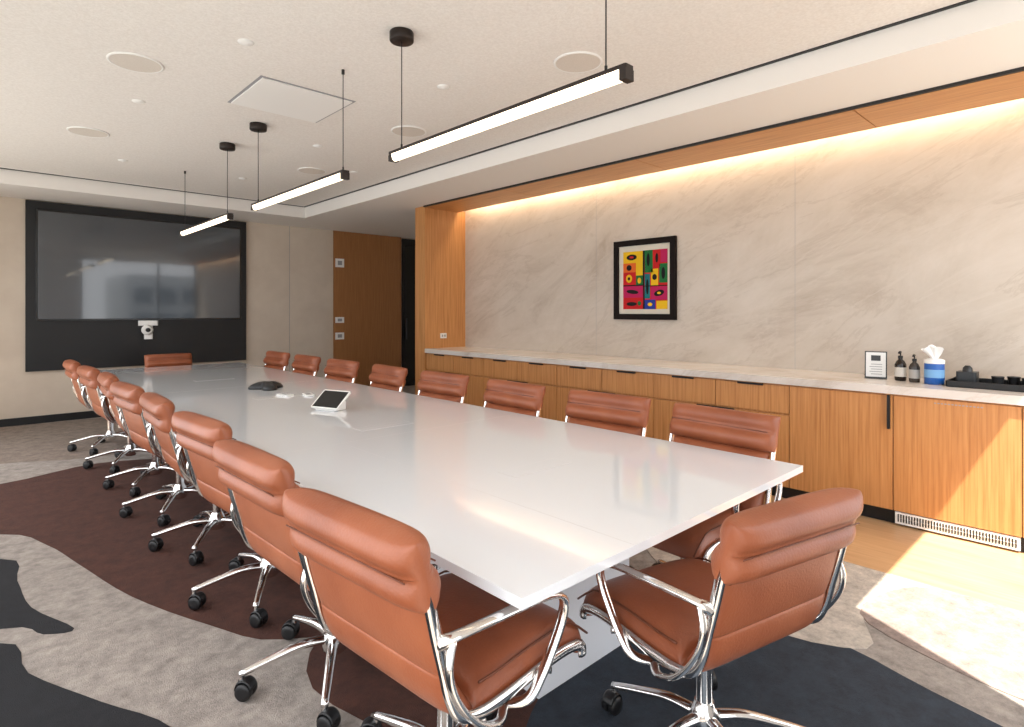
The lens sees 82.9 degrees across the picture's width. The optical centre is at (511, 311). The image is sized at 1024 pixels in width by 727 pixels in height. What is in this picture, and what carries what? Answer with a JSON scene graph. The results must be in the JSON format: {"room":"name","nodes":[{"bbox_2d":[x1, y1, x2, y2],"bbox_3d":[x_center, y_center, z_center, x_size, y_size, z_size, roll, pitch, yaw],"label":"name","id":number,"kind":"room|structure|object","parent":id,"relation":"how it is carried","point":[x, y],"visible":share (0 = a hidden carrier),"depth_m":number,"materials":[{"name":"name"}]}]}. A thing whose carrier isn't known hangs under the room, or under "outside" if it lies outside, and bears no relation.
{"room":"conference room","nodes":[
{"label":"conference room","id":0,"kind":"room"},
{"bbox_2d":[0,196,414,418],"bbox_3d":[-4.476,-0.080,8.974,7.400,3.000,0.200,0,0,-43],"label":"wall","id":1,"kind":"structure","parent":0,"point":[22,393],"depth_m":9.22,"materials":[{"name":"paint"}]},
{"bbox_2d":[0,411,100,426],"bbox_3d":[-5.072,1.370,8.264,5.360,0.100,0.015,0,0,-43],"label":"baseboard","id":2,"kind":"structure","parent":1,"relation":"attached to","point":[85,414],"depth_m":7.43,"materials":[{"name":"black"}]},
{"bbox_2d":[25,200,245,371],"bbox_3d":[-5.126,-0.328,8.169,2.650,2.155,0.076,0,0,-43],"label":"wall display","id":3,"kind":"object","parent":1,"relation":"attached to","point":[92,273],"visible":0.99,"depth_m":7.97,"materials":[{"name":"black"}]},
{"bbox_2d":[138,320,157,338],"bbox_3d":[-5.079,0.250,8.112,0.240,0.260,0.123,0,0,-43],"label":"camera","id":4,"kind":"object","parent":3,"relation":"attached to","point":[147,329],"visible":1,"depth_m":8.09,"materials":[{"name":"white paint"}]},
{"bbox_2d":[289,226,289,370],"bbox_3d":[-4.998,0.000,8.343,3.635,2.840,0.003,0,0,-43],"label":"trim","id":5,"kind":"structure","parent":1,"relation":"attached to","point":[289,226],"depth_m":9.59,"materials":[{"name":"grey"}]},
{"bbox_2d":[333,230,400,385],"bbox_3d":[-2.615,0.000,10.578,1.370,2.840,0.020,0,0,-43],"label":"wall panel","id":6,"kind":"object","parent":1,"relation":"attached to","point":[367,290],"visible":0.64,"depth_m":10.55,"materials":[{"name":"brown wood"}]},
{"bbox_2d":[415,207,464,394],"bbox_3d":[-0.928,0.000,8.148,0.870,2.840,0.230,0,0,-43],"label":"panel","id":7,"kind":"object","parent":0,"point":[439,234],"depth_m":7.93,"materials":[{"name":"brown wood"}]},
{"bbox_2d":[440,333,446,337],"bbox_3d":[-0.941,0.325,7.965,0.100,0.070,0.017,0,0,-43],"label":"wall outlet","id":8,"kind":"object","parent":7,"relation":"attached to","point":[442,335],"depth_m":7.96,"materials":[{"name":"white plastic"}]},
{"bbox_2d":[0,385,1023,726],"bbox_3d":[-1.014,1.415,5.215,7.080,0.009,9.980,0,0,-43],"label":"floor","id":9,"kind":"structure","parent":0,"point":[98,628],"depth_m":2.47,"materials":[{"name":"carpet"}]},
{"bbox_2d":[63,359,137,455],"bbox_3d":[-4.199,0.948,6.034,0.724,0.922,0.731,0,0,-43],"label":"office chair","id":10,"kind":"object","parent":9,"relation":"on","point":[71,366],"visible":0.5,"depth_m":5.83,"materials":[{"name":"leather"}]},
{"bbox_2d":[76,365,163,473],"bbox_3d":[-3.567,0.948,5.392,0.731,0.922,0.724,0,0,45],"label":"office chair","id":11,"kind":"object","parent":9,"relation":"on","point":[88,375],"visible":0.58,"depth_m":5.14,"materials":[{"name":"leather"}]},
{"bbox_2d":[97,372,188,496],"bbox_3d":[-2.955,0.948,4.775,0.724,0.922,0.731,0,0,-40],"label":"office chair","id":12,"kind":"object","parent":9,"relation":"on","point":[105,379],"visible":0.41,"depth_m":4.61,"materials":[{"name":"leather"}]},
{"bbox_2d":[110,381,223,526],"bbox_3d":[-2.408,0.948,4.162,0.731,0.922,0.724,0,0,44],"label":"office chair","id":13,"kind":"object","parent":9,"relation":"on","point":[139,431],"visible":0.53,"depth_m":3.94,"materials":[{"name":"leather"}]},
{"bbox_2d":[144,353,191,367],"bbox_3d":[-4.238,0.975,7.321,0.689,0.869,0.682,0,0,-43],"label":"office chair","id":14,"kind":"object","parent":9,"relation":"on","point":[176,359],"visible":0.16,"depth_m":7.46,"materials":[{"name":"leather"}]},
{"bbox_2d":[139,392,232,565],"bbox_3d":[-1.844,0.948,3.582,0.724,0.922,0.731,0,0,-41],"label":"office chair","id":15,"kind":"object","parent":9,"relation":"on","point":[159,410],"visible":0.54,"depth_m":3.34,"materials":[{"name":"leather"}]},
{"bbox_2d":[171,411,278,627],"bbox_3d":[-1.255,0.948,2.939,0.731,0.922,0.724,0,0,43],"label":"office chair","id":16,"kind":"object","parent":9,"relation":"on","point":[197,434],"visible":0.38,"depth_m":2.74,"materials":[{"name":"leather"}]},
{"bbox_2d":[263,351,289,370],"bbox_3d":[-3.109,0.948,6.964,0.731,0.922,0.724,0,0,45],"label":"office chair","id":17,"kind":"object","parent":9,"relation":"on","point":[273,359],"visible":0.21,"depth_m":7.06,"materials":[{"name":"leather"}]},
{"bbox_2d":[291,354,320,375],"bbox_3d":[-2.533,0.948,6.352,0.724,0.922,0.731,0,0,-43],"label":"office chair","id":18,"kind":"object","parent":9,"relation":"on","point":[303,364],"visible":0.24,"depth_m":6.44,"materials":[{"name":"leather"}]},
{"bbox_2d":[212,439,439,726],"bbox_3d":[-0.722,0.948,2.288,0.731,0.922,0.724,0,0,45],"label":"office chair","id":19,"kind":"object","parent":9,"relation":"on","point":[256,480],"visible":0.5,"depth_m":2.06,"materials":[{"name":"leather"}]},
{"bbox_2d":[324,358,359,382],"bbox_3d":[-1.943,0.948,5.728,0.731,0.922,0.724,0,0,45],"label":"office chair","id":20,"kind":"object","parent":9,"relation":"on","point":[336,369],"visible":0.16,"depth_m":5.84,"materials":[{"name":"leather"}]},
{"bbox_2d":[369,364,407,391],"bbox_3d":[-1.347,0.948,5.092,0.724,0.922,0.731,0,0,-40],"label":"office chair","id":21,"kind":"object","parent":9,"relation":"on","point":[388,377],"visible":0.18,"depth_m":5.18,"materials":[{"name":"leather"}]},
{"bbox_2d":[282,488,587,726],"bbox_3d":[-0.216,0.948,1.692,0.731,0.922,0.724,0,0,42],"label":"office chair","id":22,"kind":"object","parent":9,"relation":"on","point":[462,649],"visible":0.99,"depth_m":1.46,"materials":[{"name":"leather"}]},
{"bbox_2d":[417,370,468,402],"bbox_3d":[-0.756,0.948,4.469,0.731,0.922,0.724,0,0,45],"label":"office chair","id":23,"kind":"object","parent":9,"relation":"on","point":[439,385],"visible":0.25,"depth_m":4.60,"materials":[{"name":"leather"}]},
{"bbox_2d":[99,362,802,698],"bbox_3d":[-1.806,1.040,4.544,1.714,0.741,7.150,0,0,-43],"label":"conference table","id":24,"kind":"object","parent":9,"relation":"on","point":[526,510],"visible":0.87,"depth_m":2.42,"materials":[{"name":"white stone"}]},
{"bbox_2d":[248,381,282,390],"bbox_3d":[-2.125,0.636,5.089,0.288,0.064,0.265,0,0,24],"label":"phone","id":25,"kind":"object","parent":24,"relation":"on","point":[264,385],"visible":1,"depth_m":5.00,"materials":[{"name":"black plastic"}]},
{"bbox_2d":[276,393,293,396],"bbox_3d":[-1.816,0.662,4.637,0.140,0.014,0.070,0,0,30],"label":"remote control","id":26,"kind":"object","parent":24,"relation":"on","point":[279,394],"visible":1,"depth_m":4.62,"materials":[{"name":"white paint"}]},
{"bbox_2d":[302,393,313,396],"bbox_3d":[-1.632,0.662,4.646,0.070,0.014,0.140,0,0,-32],"label":"remote control","id":27,"kind":"object","parent":24,"relation":"on","point":[303,394],"visible":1,"depth_m":4.62,"materials":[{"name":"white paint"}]},
{"bbox_2d":[311,389,350,411],"bbox_3d":[-1.243,0.607,3.981,0.240,0.124,0.141,0,0,27],"label":"tablet","id":28,"kind":"object","parent":24,"relation":"on","point":[328,400],"visible":1,"depth_m":3.97,"materials":[{"name":"white paint"}]},
{"bbox_2d":[483,379,545,416],"bbox_3d":[-0.201,0.948,3.864,0.724,0.922,0.731,0,0,-41],"label":"office chair","id":29,"kind":"object","parent":9,"relation":"on","point":[510,396],"visible":0.2,"depth_m":3.98,"materials":[{"name":"leather"}]},
{"bbox_2d":[565,389,650,567],"bbox_3d":[0.376,0.948,3.269,0.731,0.922,0.724,0,0,44],"label":"office chair","id":30,"kind":"object","parent":9,"relation":"on","point":[628,414],"visible":0.19,"depth_m":3.41,"materials":[{"name":"leather"}]},
{"bbox_2d":[652,402,782,565],"bbox_3d":[0.848,0.948,2.736,0.724,0.922,0.731,0,0,-40],"label":"office chair","id":31,"kind":"object","parent":9,"relation":"on","point":[728,430],"visible":0.28,"depth_m":2.77,"materials":[{"name":"leather"}]},
{"bbox_2d":[577,487,863,726],"bbox_3d":[0.603,0.962,1.827,0.710,0.895,0.703,0,0,-30],"label":"office chair","id":32,"kind":"object","parent":9,"relation":"on","point":[773,572],"visible":1,"depth_m":1.63,"materials":[{"name":"leather"}]},
{"bbox_2d":[0,0,1023,238],"bbox_3d":[-1.019,-1.600,5.307,7.400,0.360,10.280,0,0,-43],"label":"ceiling","id":33,"kind":"structure","parent":0,"point":[978,38],"depth_m":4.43,"materials":[{"name":"white paint"}]},
{"bbox_2d":[66,126,109,137],"bbox_3d":[-3.727,-1.580,5.104,0.310,0.010,0.310,0,0,-43],"label":"ceiling speaker","id":34,"kind":"object","parent":33,"relation":"in","point":[79,130],"depth_m":5.09},
{"bbox_2d":[106,52,163,72],"bbox_3d":[-2.389,-1.580,3.685,0.310,0.010,0.310,0,0,-43],"label":"ceiling speaker","id":35,"kind":"object","parent":33,"relation":"in","point":[135,62],"depth_m":3.67},
{"bbox_2d":[132,99,145,103],"bbox_3d":[-2.808,-1.579,4.362,0.090,0.014,0.090,0,0,-43],"label":"sprinkler","id":36,"kind":"object","parent":33,"relation":"attached to","point":[133,100],"visible":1,"depth_m":4.34,"materials":[{"name":"white paint"}]},
{"bbox_2d":[180,142,234,235],"bbox_3d":[-3.191,-1.224,6.008,0.136,0.721,1.660,0,0,-43],"label":"linear pendant light","id":37,"kind":"object","parent":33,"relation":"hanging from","point":[225,146],"visible":1,"depth_m":5.55,"materials":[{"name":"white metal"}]},
{"bbox_2d":[238,38,253,45],"bbox_3d":[-1.562,-1.579,3.406,0.090,0.014,0.090,0,0,-43],"label":"sprinkler","id":38,"kind":"object","parent":33,"relation":"attached to","point":[246,42],"visible":1,"depth_m":3.39,"materials":[{"name":"white paint"}]},
{"bbox_2d":[228,75,355,122],"bbox_3d":[-1.662,-1.580,4.371,0.700,0.011,0.680,0,0,-43],"label":"ceiling access panel","id":39,"kind":"object","parent":33,"relation":"in","point":[267,94],"depth_m":4.32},
{"bbox_2d":[249,69,349,210],"bbox_3d":[-1.644,-1.224,4.367,0.136,0.721,1.650,0,0,-43],"label":"linear pendant light","id":40,"kind":"object","parent":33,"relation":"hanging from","point":[259,127],"visible":1,"depth_m":4.28,"materials":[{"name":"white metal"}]},
{"bbox_2d":[297,167,325,174],"bbox_3d":[-2.243,-1.580,6.503,0.310,0.010,0.310,0,0,-43],"label":"ceiling speaker","id":41,"kind":"object","parent":33,"relation":"in","point":[307,170],"depth_m":6.47},
{"bbox_2d":[391,125,426,136],"bbox_3d":[-0.905,-1.580,5.085,0.310,0.010,0.310,0,0,-43],"label":"ceiling speaker","id":42,"kind":"object","parent":33,"relation":"in","point":[407,131],"depth_m":5.07},
{"bbox_2d":[437,84,449,89],"bbox_3d":[-0.482,-1.579,4.082,0.090,0.014,0.090,0,0,-43],"label":"sprinkler","id":43,"kind":"object","parent":33,"relation":"attached to","point":[441,86],"visible":1,"depth_m":4.07,"materials":[{"name":"white paint"}]},
{"bbox_2d":[0,0,976,206],"bbox_3d":[-1.647,-1.584,3.958,4.434,0.008,9.019,0,0,-43],"label":"trim","id":44,"kind":"structure","parent":33,"relation":"attached to","point":[965,1],"depth_m":4.21,"materials":[{"name":"black"}]},
{"bbox_2d":[388,0,633,162],"bbox_3d":[-0.128,-1.224,2.759,0.136,0.721,1.650,0,0,-43],"label":"linear pendant light","id":45,"kind":"object","parent":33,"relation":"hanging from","point":[401,37],"visible":1,"depth_m":2.58,"materials":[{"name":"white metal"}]},
{"bbox_2d":[554,51,602,72],"bbox_3d":[0.419,-1.580,3.680,0.310,0.010,0.310,0,0,-43],"label":"ceiling speaker","id":46,"kind":"object","parent":33,"relation":"in","point":[577,61],"depth_m":3.67},
{"bbox_2d":[423,66,1023,206],"bbox_3d":[1.206,-1.411,5.227,0.023,0.022,6.950,0,0,-43],"label":"trim","id":47,"kind":"structure","parent":33,"relation":"attached to","point":[1020,69],"depth_m":4.35,"materials":[{"name":"black"}]},
{"bbox_2d":[463,98,1023,380],"bbox_3d":[1.796,-0.180,5.762,0.180,3.200,7.080,0,0,-43],"label":"wall","id":48,"kind":"structure","parent":0,"point":[906,237],"depth_m":4.94,"materials":[{"name":"beige stone"}]},
{"bbox_2d":[614,236,676,319],"bbox_3d":[1.375,-0.340,6.046,0.040,0.840,0.750,0,0,-43],"label":"framed painting","id":49,"kind":"object","parent":48,"relation":"attached to","point":[645,270],"visible":1,"depth_m":6.02,"materials":[{"name":"multicoloured paper"}]},
{"bbox_2d":[425,71,1023,211],"bbox_3d":[1.420,-1.434,5.428,0.555,0.072,6.950,0,0,-43],"label":"soffit","id":50,"kind":"structure","parent":48,"relation":"attached to","point":[1010,87],"depth_m":4.59,"materials":[{"name":"brown wood"}]},
{"bbox_2d":[764,494,1023,611],"bbox_3d":[-1.012,1.480,5.300,7.400,0.120,10.300,0,0,-43],"label":"floor","id":51,"kind":"structure","parent":0,"point":[982,571],"depth_m":3.31,"materials":[{"name":"brown wood"}]},
{"bbox_2d":[425,347,1023,551],"bbox_3d":[1.461,0.955,5.480,0.694,0.930,6.929,0,0,-43],"label":"base cabinet","id":52,"kind":"object","parent":51,"relation":"on","point":[942,459],"visible":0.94,"depth_m":4.02,"materials":[{"name":"brown wood"}]},
{"bbox_2d":[864,351,886,378],"bbox_3d":[2.685,0.391,4.280,0.140,0.199,0.080,0,0,35],"label":"table sign","id":53,"kind":"object","parent":52,"relation":"on","point":[875,361],"visible":1,"depth_m":4.28,"materials":[{"name":"white plastic"}]},
{"bbox_2d":[894,351,906,380],"bbox_3d":[2.774,0.383,4.142,0.072,0.212,0.072,0,0,2],"label":"soap dispenser bottle","id":54,"kind":"object","parent":52,"relation":"on","point":[900,367],"visible":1,"depth_m":4.12,"materials":[{"name":"black glass"}]},
{"bbox_2d":[909,354,919,381],"bbox_3d":[2.814,0.392,4.056,0.066,0.195,0.066,0,0,2],"label":"soap dispenser bottle","id":55,"kind":"object","parent":52,"relation":"on","point":[914,368],"visible":1,"depth_m":4.03,"materials":[{"name":"grey"}]},
{"bbox_2d":[921,345,944,384],"bbox_3d":[2.875,0.357,3.957,0.131,0.265,0.132,0,0,-43],"label":"wipes canister","id":56,"kind":"object","parent":52,"relation":"on","point":[934,368],"visible":1,"depth_m":3.91,"materials":[{"name":"blue plastic"}]},
{"bbox_2d":[945,365,1023,391],"bbox_3d":[3.207,0.424,3.683,0.340,0.130,0.680,0,0,-43],"label":"tray","id":57,"kind":"object","parent":52,"relation":"on","point":[966,377],"visible":1,"depth_m":3.77,"materials":[{"name":"black plastic"}]},
{"bbox_3d":[-1.159,0.000,9.938,1.250,2.840,3.150,0,0,-43],"label":"wall","id":58,"kind":"structure","parent":0,"visible":0},
{"bbox_2d":[402,239,414,385],"bbox_3d":[-1.958,0.007,11.153,0.335,2.814,0.080,0,0,-43],"label":"door","id":59,"kind":"structure","parent":58,"relation":"in","point":[408,245],"depth_m":11.14,"materials":[{"name":"black"}]}
]}

